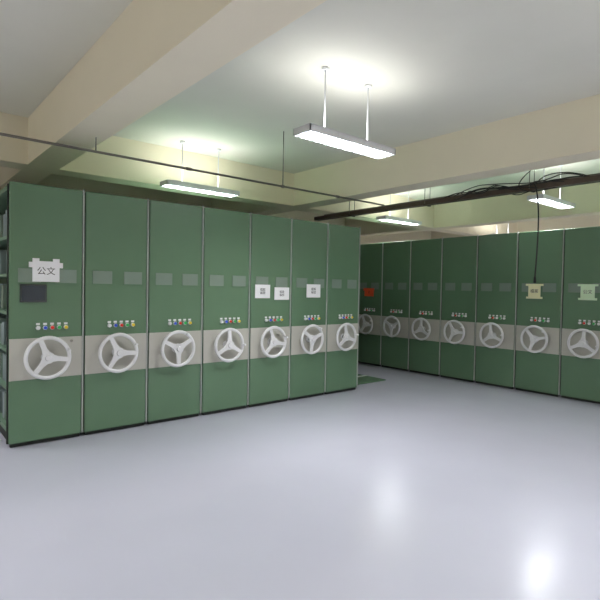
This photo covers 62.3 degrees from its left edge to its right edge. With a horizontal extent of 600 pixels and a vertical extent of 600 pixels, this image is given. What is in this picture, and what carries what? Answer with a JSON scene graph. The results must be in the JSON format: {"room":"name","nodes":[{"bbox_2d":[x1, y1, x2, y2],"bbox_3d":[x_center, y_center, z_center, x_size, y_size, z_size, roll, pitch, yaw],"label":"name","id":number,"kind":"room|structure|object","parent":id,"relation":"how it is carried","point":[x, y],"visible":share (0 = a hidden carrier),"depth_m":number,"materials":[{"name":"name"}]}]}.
{"room":"archive storage room","nodes":[
{"label":"archive storage room","id":0,"kind":"room"},
{"bbox_2d":[36,174,430,243],"bbox_3d":[-2.268,-0.545,10.759,16.800,3.490,0.200,0,2,-40],"label":"wall","id":1,"kind":"structure","parent":0,"point":[53,180],"depth_m":10.20,"materials":[{"name":"beige paint"}]},
{"bbox_2d":[0,363,599,599],"bbox_3d":[2.209,1.503,5.452,17.200,0.200,14.200,0,2,-40],"label":"floor","id":2,"kind":"structure","parent":0,"point":[407,485],"depth_m":3.45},
{"bbox_2d":[0,181,84,447],"bbox_3d":[-3.471,0.084,5.956,0.656,2.411,3.738,0,2,-40],"label":"shelving unit","id":3,"kind":"object","parent":2,"relation":"on","point":[42,228],"visible":1,"depth_m":4.62,"materials":[{"name":"green metal"}]},
{"bbox_2d":[83,191,148,434],"bbox_3d":[-2.974,0.083,6.376,0.656,2.411,3.738,0,2,-40],"label":"shelving unit","id":4,"kind":"object","parent":2,"relation":"on","point":[116,235],"visible":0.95,"depth_m":5.03,"materials":[{"name":"green metal"}]},
{"bbox_2d":[147,200,203,423],"bbox_3d":[-2.476,0.082,6.795,0.656,2.411,3.738,0,2,-40],"label":"shelving unit","id":5,"kind":"object","parent":2,"relation":"on","point":[176,231],"visible":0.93,"depth_m":5.45,"materials":[{"name":"green metal"}]},
{"bbox_2d":[201,207,250,414],"bbox_3d":[-1.978,0.081,7.215,0.656,2.411,3.738,0,2,-40],"label":"shelving unit","id":6,"kind":"object","parent":2,"relation":"on","point":[227,233],"visible":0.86,"depth_m":5.87,"materials":[{"name":"green metal"}]},
{"bbox_2d":[248,214,291,406],"bbox_3d":[-1.480,0.080,7.635,0.656,2.411,3.738,0,2,-40],"label":"shelving unit","id":7,"kind":"object","parent":2,"relation":"on","point":[271,236],"visible":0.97,"depth_m":6.29,"materials":[{"name":"green metal"}]},
{"bbox_2d":[289,219,328,399],"bbox_3d":[-0.982,0.079,8.054,0.656,2.411,3.738,0,2,-40],"label":"shelving unit","id":8,"kind":"object","parent":2,"relation":"on","point":[309,278],"visible":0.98,"depth_m":6.71,"materials":[{"name":"green metal"}]},
{"bbox_2d":[324,224,360,393],"bbox_3d":[-0.485,0.078,8.473,0.656,2.411,3.738,0,2,-40],"label":"shelving unit","id":9,"kind":"object","parent":2,"relation":"on","point":[343,286],"visible":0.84,"depth_m":7.12,"materials":[{"name":"green metal"}]},
{"bbox_2d":[358,242,383,365],"bbox_3d":[2.076,0.078,10.433,2.138,2.411,0.669,0,2,-40],"label":"shelving unit","id":10,"kind":"object","parent":2,"relation":"on","point":[371,255],"visible":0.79,"depth_m":9.78,"materials":[{"name":"green metal"}]},
{"bbox_2d":[358,374,385,384],"bbox_3d":[0.004,1.265,9.145,0.910,0.026,3.300,0,2,-40],"label":"platform","id":11,"kind":"object","parent":2,"relation":"on","point":[362,379],"visible":0.25,"depth_m":8.14,"materials":[{"name":"green metal"}]},
{"bbox_2d":[381,240,411,370],"bbox_3d":[2.504,0.098,9.926,2.138,2.411,0.669,0,2,-40],"label":"shelving unit","id":12,"kind":"object","parent":2,"relation":"on","point":[396,296],"visible":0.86,"depth_m":9.29,"materials":[{"name":"green metal"}]},
{"bbox_2d":[409,237,442,375],"bbox_3d":[2.932,0.117,9.418,2.138,2.411,0.669,0,2,-40],"label":"shelving unit","id":13,"kind":"object","parent":2,"relation":"on","point":[427,255],"visible":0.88,"depth_m":8.78,"materials":[{"name":"green metal"}]},
{"bbox_2d":[440,235,478,381],"bbox_3d":[3.360,0.137,8.911,2.138,2.411,0.669,0,2,-40],"label":"shelving unit","id":14,"kind":"object","parent":2,"relation":"on","point":[460,254],"visible":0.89,"depth_m":8.28,"materials":[{"name":"green metal"}]},
{"bbox_2d":[475,232,518,388],"bbox_3d":[3.787,0.156,8.403,2.138,2.411,0.669,0,2,-40],"label":"shelving unit","id":15,"kind":"object","parent":2,"relation":"on","point":[496,323],"visible":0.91,"depth_m":7.78,"materials":[{"name":"green metal"}]},
{"bbox_2d":[515,228,564,396],"bbox_3d":[4.215,0.175,7.896,2.138,2.411,0.669,0,2,-40],"label":"shelving unit","id":16,"kind":"object","parent":2,"relation":"on","point":[540,303],"visible":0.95,"depth_m":7.26,"materials":[{"name":"green metal"}]},
{"bbox_2d":[560,226,599,403],"bbox_3d":[4.643,0.195,7.388,2.138,2.411,0.669,0,2,-40],"label":"shelving unit","id":17,"kind":"object","parent":2,"relation":"on","point":[580,347],"visible":1,"depth_m":6.83,"materials":[{"name":"green metal"}]},
{"bbox_2d":[0,0,599,199],"bbox_3d":[2.274,-2.185,5.366,17.200,0.200,14.200,0,2,-40],"label":"ceiling","id":18,"kind":"structure","parent":0,"point":[433,68],"depth_m":4.59,"materials":[{"name":"paint"}]},
{"bbox_2d":[0,112,27,168],"bbox_3d":[-5.138,-1.920,4.657,4.550,0.560,0.350,0,2,-40],"label":"cross beam","id":19,"kind":"structure","parent":18,"relation":"attached to","point":[13,151],"depth_m":5.90,"materials":[{"name":"beige paint"}]},
{"bbox_2d":[0,0,326,189],"bbox_3d":[-0.543,-1.800,3.006,0.350,0.560,13.800,0,2,-40],"label":"ceiling beam","id":20,"kind":"structure","parent":18,"relation":"attached to","point":[154,51],"depth_m":3.55,"materials":[{"name":"beige paint"}]},
{"bbox_2d":[52,136,293,207],"bbox_3d":[-1.678,-1.926,7.573,3.800,0.560,0.350,0,2,-40],"label":"cross beam","id":21,"kind":"structure","parent":18,"relation":"attached to","point":[90,165],"depth_m":7.24,"materials":[{"name":"beige paint"}]},
{"bbox_2d":[0,131,383,205],"bbox_3d":[-2.179,-1.787,4.676,9.080,0.718,0.040,0,2,-40],"label":"conduit","id":22,"kind":"object","parent":18,"relation":"hanging from","point":[2,134],"depth_m":5.37,"materials":[{"name":"grey metal"}]},
{"bbox_2d":[160,141,239,197],"bbox_3d":[-1.395,-1.865,7.035,1.140,0.648,0.230,0,2,-40],"label":"lamp","id":23,"kind":"object","parent":18,"relation":"hanging from","point":[174,184],"visible":1,"depth_m":6.95,"materials":[{"name":"silver metal"}]},
{"bbox_2d":[293,66,395,158],"bbox_3d":[0.455,-1.777,4.686,1.140,0.648,0.230,0,2,-40],"label":"lamp","id":24,"kind":"object","parent":18,"relation":"hanging from","point":[310,131],"visible":1,"depth_m":4.59,"materials":[{"name":"silver metal"}]},
{"bbox_2d":[296,194,433,228],"bbox_3d":[1.496,-1.932,10.247,3.800,0.560,0.350,0,2,-40],"label":"cross beam","id":25,"kind":"structure","parent":18,"relation":"attached to","point":[425,214],"depth_m":10.31,"materials":[{"name":"beige paint"}]},
{"bbox_2d":[376,192,421,225],"bbox_3d":[1.993,-1.871,9.890,1.140,0.648,0.230,0,2,-40],"label":"lamp","id":26,"kind":"object","parent":18,"relation":"hanging from","point":[386,218],"visible":0.97,"depth_m":9.80,"materials":[{"name":"silver metal"}]},
{"bbox_2d":[211,94,599,214],"bbox_3d":[2.631,-1.806,5.681,0.350,0.560,13.800,0,2,-40],"label":"ceiling beam","id":27,"kind":"structure","parent":18,"relation":"attached to","point":[569,132],"depth_m":6.16,"materials":[{"name":"beige paint"}]},
{"bbox_2d":[314,170,599,282],"bbox_3d":[3.817,-1.095,4.844,0.342,1.870,10.850,0,2,-40],"label":"cable tray","id":28,"kind":"object","parent":18,"relation":"hanging from","point":[494,190],"visible":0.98,"depth_m":6.33,"materials":[{"name":"metal"}]},
{"bbox_2d":[345,182,599,236],"bbox_3d":[5.804,-1.811,8.355,0.350,0.560,13.800,0,2,-40],"label":"ceiling beam","id":29,"kind":"structure","parent":18,"relation":"attached to","point":[511,208],"depth_m":10.12,"materials":[{"name":"beige paint"}]},
{"bbox_2d":[430,222,517,235],"bbox_3d":[4.593,-1.938,12.857,3.600,0.560,0.350,0,2,-40],"label":"cross beam","id":30,"kind":"structure","parent":18,"relation":"attached to","point":[501,228],"depth_m":12.75,"materials":[{"name":"beige paint"}]},
{"bbox_2d":[527,165,575,208],"bbox_3d":[3.843,-1.783,7.540,1.140,0.648,0.230,0,2,-40],"label":"lamp","id":31,"kind":"object","parent":18,"relation":"hanging from","point":[544,199],"visible":0.86,"depth_m":7.45,"materials":[{"name":"silver metal"}]},
{"bbox_2d":[431,215,599,238],"bbox_3d":[8.741,-0.352,10.886,0.200,3.490,14.200,0,2,-40],"label":"wall","id":32,"kind":"structure","parent":0,"point":[593,220],"depth_m":13.13,"materials":[{"name":"beige paint"}]}
]}

